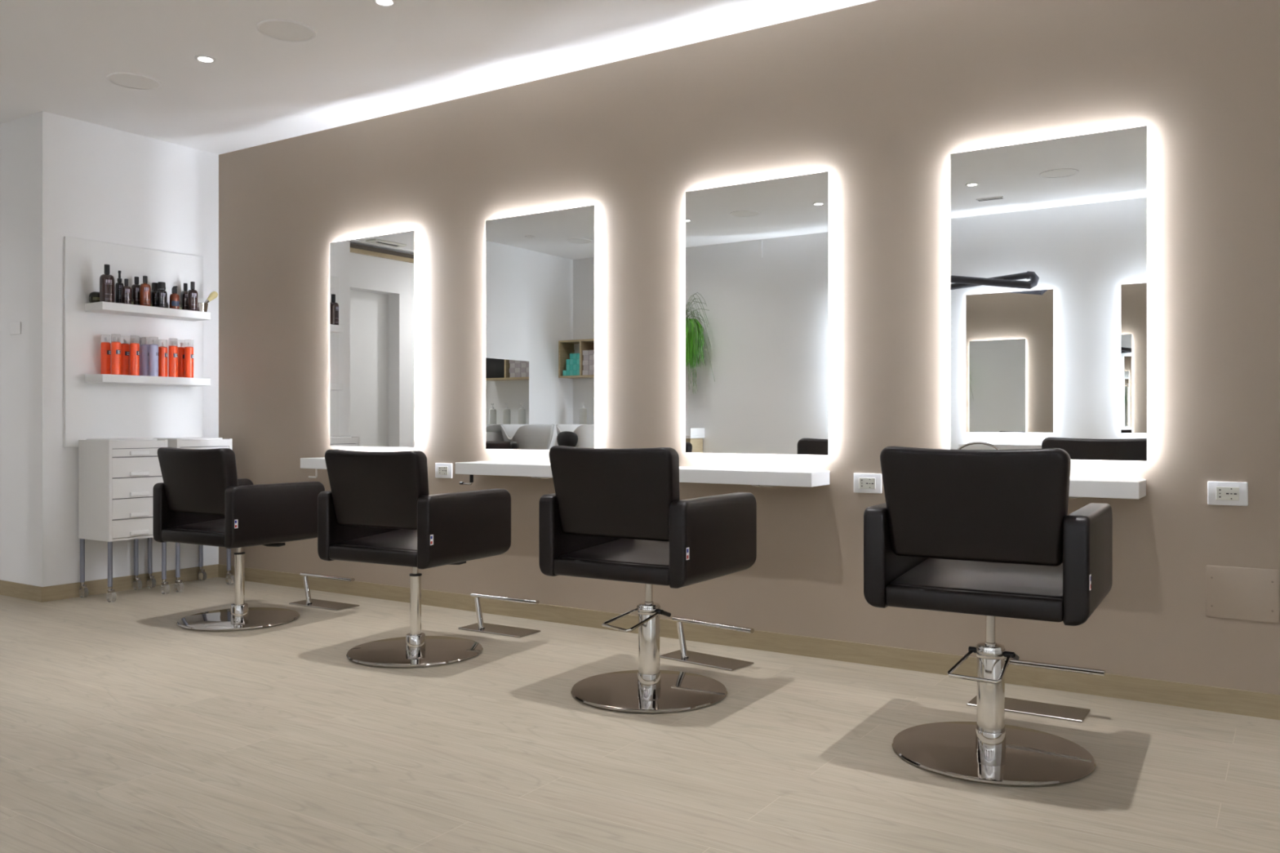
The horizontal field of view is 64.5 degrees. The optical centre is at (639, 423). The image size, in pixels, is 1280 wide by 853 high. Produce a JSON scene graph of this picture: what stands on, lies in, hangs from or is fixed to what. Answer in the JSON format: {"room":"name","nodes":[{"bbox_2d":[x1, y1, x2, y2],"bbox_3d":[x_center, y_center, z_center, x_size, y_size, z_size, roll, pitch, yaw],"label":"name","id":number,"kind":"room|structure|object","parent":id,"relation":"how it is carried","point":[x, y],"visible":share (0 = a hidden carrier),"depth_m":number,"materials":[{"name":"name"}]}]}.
{"room":"salon","nodes":[
{"label":"salon","id":0,"kind":"room"},
{"bbox_2d":[0,111,218,586],"bbox_3d":[-3.728,-0.367,6.572,1.820,2.700,1.186,0,0,33],"label":"wall","id":1,"kind":"structure","parent":0,"point":[61,176],"depth_m":5.76,"materials":[{"name":"white paint"}]},
{"bbox_2d":[9,321,21,334],"bbox_3d":[-3.530,-0.535,5.733,0.116,0.068,0.008,0,0,33],"label":"blank wall plate","id":2,"kind":"object","parent":1,"relation":"attached to","point":[15,327],"visible":1,"depth_m":5.73,"materials":[{"name":"white paint"}]},
{"bbox_2d":[0,579,40,602],"bbox_3d":[-4.053,0.942,6.070,1.820,0.082,0.011,0,0,33],"label":"baseboard","id":3,"kind":"structure","parent":1,"relation":"attached to","point":[28,592],"depth_m":5.69,"materials":[{"name":"brown wood"}]},
{"bbox_2d":[40,564,217,602],"bbox_3d":[-2.990,0.942,6.028,0.011,0.082,1.097,0,0,33],"label":"baseboard","id":4,"kind":"structure","parent":1,"relation":"attached to","point":[65,591],"depth_m":5.92,"materials":[{"name":"brown wood"}]},
{"bbox_2d":[63,235,203,447],"bbox_3d":[-2.985,-0.454,6.026,0.019,1.179,0.852,0,0,33],"label":"wall panel","id":5,"kind":"object","parent":1,"relation":"attached to","point":[91,411],"visible":0.72,"depth_m":5.93,"materials":[{"name":"white paint"}]},
{"bbox_2d":[84,301,210,321],"bbox_3d":[-2.890,-0.656,5.989,0.180,0.045,0.673,0,0,33],"label":"floating shelf","id":6,"kind":"object","parent":5,"relation":"attached to","point":[103,307],"visible":1,"depth_m":5.90,"materials":[{"name":"white paint"}]},
{"bbox_2d":[88,291,99,302],"bbox_3d":[-3.088,-0.712,5.766,0.081,0.066,0.080,0,0,33],"label":"jar","id":7,"kind":"object","parent":6,"relation":"on","point":[94,296],"visible":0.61,"depth_m":5.73,"materials":[{"name":"black plastic"}]},
{"bbox_2d":[99,264,114,302],"bbox_3d":[-3.008,-0.786,5.724,0.076,0.215,0.075,0,0,33],"label":"bottle","id":8,"kind":"object","parent":6,"relation":"on","point":[106,280],"visible":0.96,"depth_m":5.70,"materials":[{"name":"black plastic"}]},
{"bbox_2d":[115,271,124,303],"bbox_3d":[-3.013,-0.780,5.873,0.044,0.203,0.043,0,0,33],"label":"bottle","id":9,"kind":"object","parent":6,"relation":"on","point":[119,284],"visible":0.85,"depth_m":5.86,"materials":[{"name":"black plastic"}]},
{"bbox_2d":[120,278,131,304],"bbox_3d":[-2.960,-0.755,5.845,0.055,0.152,0.054,0,0,33],"label":"bottle","id":10,"kind":"object","parent":6,"relation":"on","point":[126,291],"visible":0.9,"depth_m":5.83,"materials":[{"name":"black plastic"}]},
{"bbox_2d":[131,276,139,305],"bbox_3d":[-2.957,-0.769,5.960,0.057,0.180,0.056,0,0,33],"label":"bottle","id":11,"kind":"object","parent":6,"relation":"on","point":[135,287],"visible":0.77,"depth_m":5.94,"materials":[{"name":"black plastic"}]},
{"bbox_2d":[139,275,151,306],"bbox_3d":[-2.892,-0.769,5.930,0.061,0.180,0.060,0,0,33],"label":"bottle","id":12,"kind":"object","parent":6,"relation":"on","point":[144,288],"visible":0.91,"depth_m":5.91,"materials":[{"name":"brown plastic"}]},
{"bbox_2d":[151,282,158,306],"bbox_3d":[-2.893,-0.758,6.059,0.059,0.158,0.058,0,0,33],"label":"bottle","id":13,"kind":"object","parent":6,"relation":"on","point":[154,285],"visible":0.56,"depth_m":6.03,"materials":[{"name":"black plastic"}]},
{"bbox_2d":[155,281,167,307],"bbox_3d":[-2.836,-0.757,6.016,0.059,0.156,0.058,0,0,33],"label":"bottle","id":14,"kind":"object","parent":6,"relation":"on","point":[162,295],"visible":0.94,"depth_m":6.00,"materials":[{"name":"black plastic"}]},
{"bbox_2d":[169,285,179,309],"bbox_3d":[-2.797,-0.751,6.096,0.056,0.144,0.055,0,0,33],"label":"bottle","id":15,"kind":"object","parent":6,"relation":"on","point":[174,297],"visible":0.94,"depth_m":6.08,"materials":[{"name":"brown plastic"}]},
{"bbox_2d":[180,283,187,310],"bbox_3d":[-2.787,-0.768,6.221,0.055,0.178,0.054,0,0,33],"label":"bottle","id":16,"kind":"object","parent":6,"relation":"on","point":[184,295],"visible":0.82,"depth_m":6.20,"materials":[{"name":"black plastic"}]},
{"bbox_2d":[187,281,197,311],"bbox_3d":[-2.727,-0.770,6.185,0.059,0.182,0.058,0,0,33],"label":"bottle","id":17,"kind":"object","parent":6,"relation":"on","point":[193,293],"visible":0.89,"depth_m":6.16,"materials":[{"name":"black plastic"}]},
{"bbox_2d":[197,302,208,311],"bbox_3d":[-2.702,-0.708,6.243,0.086,0.058,0.086,0,0,33],"label":"cup","id":18,"kind":"object","parent":6,"relation":"on","point":[202,307],"visible":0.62,"depth_m":6.21,"materials":[{"name":"silver metal"}]},
{"bbox_2d":[204,291,217,303],"bbox_3d":[-2.684,-0.757,6.290,0.042,0.131,0.142,0,0,33],"label":"brush","id":19,"kind":"object","parent":18,"relation":"in","point":[214,295],"visible":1,"depth_m":6.30,"materials":[{"name":"beige fabric"}]},
{"bbox_2d":[84,373,210,386],"bbox_3d":[-2.890,-0.251,5.989,0.180,0.045,0.673,0,0,33],"label":"floating shelf","id":20,"kind":"object","parent":5,"relation":"attached to","point":[100,378],"visible":1,"depth_m":5.89,"materials":[{"name":"white paint"}]},
{"bbox_2d":[100,334,111,374],"bbox_3d":[-3.056,-0.390,5.805,0.052,0.232,0.051,0,0,19],"label":"spray can","id":21,"kind":"object","parent":20,"relation":"on","point":[105,345],"visible":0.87,"depth_m":5.78,"materials":[{"name":"orange"}]},
{"bbox_2d":[111,333,120,374],"bbox_3d":[-2.982,-0.390,5.773,0.052,0.232,0.051,0,0,33],"label":"spray can","id":22,"kind":"object","parent":20,"relation":"on","point":[115,338],"visible":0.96,"depth_m":5.75,"materials":[{"name":"orange"}]},
{"bbox_2d":[120,335,129,375],"bbox_3d":[-2.995,-0.390,5.900,0.052,0.232,0.051,0,0,33],"label":"spray can","id":23,"kind":"object","parent":20,"relation":"on","point":[125,340],"visible":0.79,"depth_m":5.88,"materials":[{"name":"orange"}]},
{"bbox_2d":[129,335,139,375],"bbox_3d":[-2.922,-0.390,5.866,0.052,0.232,0.051,0,0,13],"label":"spray can","id":24,"kind":"object","parent":20,"relation":"on","point":[134,340],"visible":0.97,"depth_m":5.84,"materials":[{"name":"orange"}]},
{"bbox_2d":[139,337,142,375],"bbox_3d":[-2.953,-0.390,6.011,0.052,0.232,0.051,0,0,44],"label":"spray can","id":25,"kind":"object","parent":20,"relation":"on","point":[140,338],"visible":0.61,"depth_m":5.99,"materials":[{"name":"blue"}]},
{"bbox_2d":[141,337,149,376],"bbox_3d":[-2.909,-0.390,5.978,0.052,0.232,0.051,0,0,27],"label":"spray can","id":26,"kind":"object","parent":20,"relation":"on","point":[145,340],"visible":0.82,"depth_m":5.96,"materials":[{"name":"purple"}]},
{"bbox_2d":[148,336,158,376],"bbox_3d":[-2.856,-0.390,5.959,0.052,0.232,0.051,0,0,16],"label":"spray can","id":27,"kind":"object","parent":20,"relation":"on","point":[153,341],"visible":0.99,"depth_m":5.94,"materials":[{"name":"blue"}]},
{"bbox_2d":[158,339,167,376],"bbox_3d":[-2.837,-0.385,6.033,0.052,0.223,0.051,0,0,13],"label":"spray can","id":28,"kind":"object","parent":20,"relation":"on","point":[162,344],"visible":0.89,"depth_m":6.01,"materials":[{"name":"orange"}]},
{"bbox_2d":[168,337,177,377],"bbox_3d":[-2.791,-0.390,6.067,0.052,0.232,0.051,0,0,33],"label":"spray can","id":29,"kind":"object","parent":20,"relation":"on","point":[173,343],"visible":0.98,"depth_m":6.05,"materials":[{"name":"orange"}]},
{"bbox_2d":[177,339,184,377],"bbox_3d":[-2.791,-0.390,6.178,0.052,0.232,0.051,0,0,22],"label":"spray can","id":30,"kind":"object","parent":20,"relation":"on","point":[180,342],"visible":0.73,"depth_m":6.16,"materials":[{"name":"orange"}]},
{"bbox_2d":[184,339,193,377],"bbox_3d":[-2.733,-0.390,6.148,0.052,0.232,0.051,0,0,16],"label":"spray can","id":31,"kind":"object","parent":20,"relation":"on","point":[188,344],"visible":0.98,"depth_m":6.13,"materials":[{"name":"orange"}]},
{"bbox_2d":[0,0,877,155],"bbox_3d":[-1.358,-1.767,2.854,10.400,0.100,4.850,0,0,33],"label":"ceiling","id":32,"kind":"structure","parent":0,"point":[366,60],"depth_m":4.66,"materials":[{"name":"white paint"}]},
{"bbox_2d":[106,72,161,90],"bbox_3d":[-2.537,-1.713,5.091,0.250,0.007,0.250,0,0,33],"label":"ceiling panel","id":33,"kind":"object","parent":32,"relation":"attached to","point":[130,80],"visible":1,"depth_m":5.08,"materials":[{"name":"white paint"}]},
{"bbox_2d":[194,54,216,62],"bbox_3d":[-2.047,-1.714,4.778,0.094,0.006,0.094,0,0,33],"label":"recessed light","id":34,"kind":"object","parent":32,"relation":"in","point":[205,59],"visible":1,"depth_m":4.77,"materials":[{"name":"white plastic"}]},
{"bbox_2d":[256,18,316,42],"bbox_3d":[-1.544,-1.713,4.434,0.250,0.007,0.250,0,0,33],"label":"ceiling panel","id":35,"kind":"object","parent":32,"relation":"attached to","point":[292,31],"visible":1,"depth_m":4.43,"materials":[{"name":"white paint"}]},
{"bbox_2d":[372,0,395,6],"bbox_3d":[-1.039,-1.714,4.125,0.094,0.006,0.094,0,0,33],"label":"recessed light","id":36,"kind":"object","parent":32,"relation":"in","point":[380,2],"visible":1,"depth_m":4.14,"materials":[{"name":"white plastic"}]},
{"bbox_2d":[0,577,1279,852],"bbox_3d":[-1.358,1.033,2.854,10.400,0.100,4.850,0,0,33],"label":"floor","id":37,"kind":"structure","parent":0,"point":[125,728],"depth_m":3.06,"materials":[{"name":"brown wood"}]},
{"bbox_2d":[78,438,170,602],"bbox_3d":[-2.933,0.536,5.777,0.340,0.894,0.344,0,0,33],"label":"cart","id":38,"kind":"object","parent":37,"relation":"on","point":[117,477],"visible":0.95,"depth_m":5.66,"materials":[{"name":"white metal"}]},
{"bbox_2d":[85,438,157,440],"bbox_3d":[-2.958,0.094,5.793,0.240,0.010,0.284,0,0,33],"label":"tray","id":39,"kind":"object","parent":38,"relation":"on","point":[104,439],"depth_m":5.76,"materials":[{"name":"white paint"}]},
{"bbox_2d":[146,437,234,592],"bbox_3d":[-2.709,0.536,6.123,0.340,0.894,0.364,0,0,33],"label":"cart","id":40,"kind":"object","parent":37,"relation":"on","point":[175,442],"visible":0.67,"depth_m":6.06,"materials":[{"name":"white metal"}]},
{"bbox_2d":[156,437,222,439],"bbox_3d":[-2.733,0.094,6.139,0.240,0.010,0.304,0,0,33],"label":"tray","id":41,"kind":"object","parent":40,"relation":"on","point":[180,438],"depth_m":6.11,"materials":[{"name":"white paint"}]},
{"bbox_2d":[152,447,324,631],"bbox_3d":[-2.003,0.550,5.055,0.608,0.866,0.592,0,0,31],"label":"chair","id":42,"kind":"object","parent":37,"relation":"on","point":[201,499],"visible":0.98,"depth_m":4.88,"materials":[{"name":"black leather"}]},
{"bbox_2d":[167,518,224,533],"bbox_3d":[-1.993,0.509,5.075,0.470,0.050,0.517,0,0,31],"label":"seat cushion","id":43,"kind":"object","parent":42,"relation":"on","point":[174,525],"depth_m":5.00,"materials":[{"name":"black leather"}]},
{"bbox_2d":[288,572,359,610],"bbox_3d":[-1.681,0.899,5.462,0.435,0.169,0.160,0,0,31],"label":"footrest","id":44,"kind":"object","parent":37,"relation":"on","point":[316,603],"visible":1,"depth_m":5.46,"materials":[{"name":"grey metal"}]},
{"bbox_2d":[317,448,511,667],"bbox_3d":[-0.966,0.546,4.340,0.608,0.874,0.592,0,0,29],"label":"chair","id":45,"kind":"object","parent":37,"relation":"on","point":[379,508],"visible":1,"depth_m":4.16,"materials":[{"name":"black leather"}]},
{"bbox_2d":[334,528,417,551],"bbox_3d":[-0.956,0.501,4.360,0.470,0.050,0.517,0,0,29],"label":"seat cushion","id":46,"kind":"object","parent":45,"relation":"on","point":[380,540],"depth_m":4.30,"materials":[{"name":"black leather"}]},
{"bbox_2d":[457,592,541,637],"bbox_3d":[-0.642,0.899,4.793,0.435,0.169,0.160,0,0,32],"label":"footrest","id":47,"kind":"object","parent":37,"relation":"on","point":[481,627],"visible":1,"depth_m":4.79,"materials":[{"name":"grey metal"}]},
{"bbox_2d":[538,445,756,713],"bbox_3d":[0.029,0.532,3.702,0.608,0.903,0.592,0,0,32],"label":"chair","id":48,"kind":"object","parent":37,"relation":"on","point":[617,514],"visible":1,"depth_m":3.54,"materials":[{"name":"black leather"}]},
{"bbox_2d":[559,538,669,566],"bbox_3d":[0.040,0.472,3.722,0.470,0.050,0.517,0,0,32],"label":"seat cushion","id":49,"kind":"object","parent":48,"relation":"on","point":[626,552],"depth_m":3.67,"materials":[{"name":"black leather"}]},
{"bbox_2d":[659,616,754,671],"bbox_3d":[0.294,0.899,4.179,0.435,0.169,0.160,0,0,40],"label":"footrest","id":50,"kind":"object","parent":37,"relation":"on","point":[682,655],"visible":0.94,"depth_m":4.18,"materials":[{"name":"grey metal"}]},
{"bbox_2d":[863,446,1112,786],"bbox_3d":[1.040,0.525,3.011,0.608,0.917,0.592,0,0,31],"label":"chair","id":51,"kind":"object","parent":37,"relation":"on","point":[991,534],"visible":1,"depth_m":2.84,"materials":[{"name":"black leather"}]},
{"bbox_2d":[889,558,1062,598],"bbox_3d":[1.051,0.458,3.031,0.470,0.050,0.517,0,0,31],"label":"seat cushion","id":52,"kind":"object","parent":51,"relation":"on","point":[1020,580],"depth_m":2.96,"materials":[{"name":"black leather"}]},
{"bbox_2d":[966,657,1105,722],"bbox_3d":[1.362,0.899,3.481,0.435,0.169,0.160,0,0,33],"label":"footrest","id":53,"kind":"object","parent":37,"relation":"on","point":[1014,705],"visible":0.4,"depth_m":3.44,"materials":[{"name":"grey metal"}]},
{"bbox_2d":[218,0,1279,694],"bbox_3d":[0.814,-0.367,4.277,8.300,2.700,0.100,0,0,33],"label":"wall","id":54,"kind":"structure","parent":0,"point":[878,96],"depth_m":4.22,"materials":[{"name":"beige paint"}]},
{"bbox_2d":[300,457,326,478],"bbox_3d":[-1.585,0.258,5.658,0.779,0.117,0.190,0,0,33],"label":"wall shelf","id":55,"kind":"object","parent":54,"relation":"attached to","point":[319,463],"visible":0.13,"depth_m":5.72,"materials":[{"name":"white paint"}]},
{"bbox_2d":[329,230,414,447],"bbox_3d":[-1.500,-0.455,5.692,0.685,1.176,0.032,0,0,34],"label":"backlit mirror","id":56,"kind":"object","parent":54,"relation":"attached to","point":[372,278],"visible":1,"depth_m":5.67,"materials":[{"name":"silver glass"}]},
{"bbox_2d":[435,462,452,478],"bbox_3d":[-1.048,0.254,5.416,0.119,0.080,0.012,0,0,33],"label":"power socket","id":57,"kind":"object","parent":54,"relation":"attached to","point":[442,470],"visible":1,"depth_m":5.41,"materials":[{"name":"white plastic"}]},
{"bbox_2d":[455,461,552,484],"bbox_3d":[-0.591,0.258,5.014,0.791,0.117,0.190,0,0,33],"label":"wall shelf","id":58,"kind":"object","parent":54,"relation":"attached to","point":[535,470],"visible":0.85,"depth_m":4.96,"materials":[{"name":"white paint"}]},
{"bbox_2d":[485,204,594,449],"bbox_3d":[-0.498,-0.455,5.048,0.685,1.176,0.032,0,0,33],"label":"backlit mirror","id":59,"kind":"object","parent":54,"relation":"attached to","point":[540,267],"visible":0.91,"depth_m":5.02,"materials":[{"name":"silver glass"}]},
{"bbox_2d":[217,564,1279,719],"bbox_3d":[0.747,0.942,4.254,8.189,0.082,0.011,0,0,33],"label":"baseboard","id":60,"kind":"structure","parent":54,"relation":"attached to","point":[1235,701],"depth_m":4.19,"materials":[{"name":"brown wood"}]},
{"bbox_2d":[679,466,829,487],"bbox_3d":[0.428,0.234,4.354,0.744,0.068,0.190,0,0,33],"label":"wall shelf","id":61,"kind":"object","parent":54,"relation":"attached to","point":[756,477],"visible":0.95,"depth_m":4.23,"materials":[{"name":"white paint"}]},
{"bbox_2d":[685,171,828,455],"bbox_3d":[0.501,-0.455,4.401,0.685,1.176,0.032,0,0,33],"label":"backlit mirror","id":62,"kind":"object","parent":54,"relation":"attached to","point":[757,253],"visible":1,"depth_m":4.38,"materials":[{"name":"silver glass"}]},
{"bbox_2d":[853,473,881,493],"bbox_3d":[0.928,0.245,4.136,0.119,0.080,0.012,0,0,33],"label":"power socket","id":63,"kind":"object","parent":54,"relation":"attached to","point":[863,482],"visible":0.98,"depth_m":4.13,"materials":[{"name":"white plastic"}]},
{"bbox_2d":[950,125,1146,461],"bbox_3d":[1.498,-0.455,3.755,0.685,1.176,0.032,0,0,33],"label":"backlit mirror","id":64,"kind":"object","parent":54,"relation":"attached to","point":[1048,238],"visible":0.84,"depth_m":3.73,"materials":[{"name":"silver glass"}]},
{"bbox_2d":[1068,477,1146,499],"bbox_3d":[1.425,0.234,3.708,0.744,0.068,0.190,0,0,33],"label":"wall shelf","id":65,"kind":"object","parent":54,"relation":"attached to","point":[1079,487],"visible":0.38,"depth_m":3.49,"materials":[{"name":"white paint"}]},
{"bbox_2d":[1207,481,1248,506],"bbox_3d":[1.995,0.239,3.445,0.119,0.080,0.012,0,0,33],"label":"power socket","id":66,"kind":"object","parent":54,"relation":"attached to","point":[1219,493],"visible":1,"depth_m":3.44,"materials":[{"name":"white plastic"}]},
{"bbox_2d":[1205,564,1279,622],"bbox_3d":[2.031,0.575,3.424,0.212,0.176,0.008,0,0,33],"label":"access panel","id":67,"kind":"object","parent":54,"relation":"attached to","point":[1246,593],"visible":1,"depth_m":3.42,"materials":[{"name":"beige paint"}]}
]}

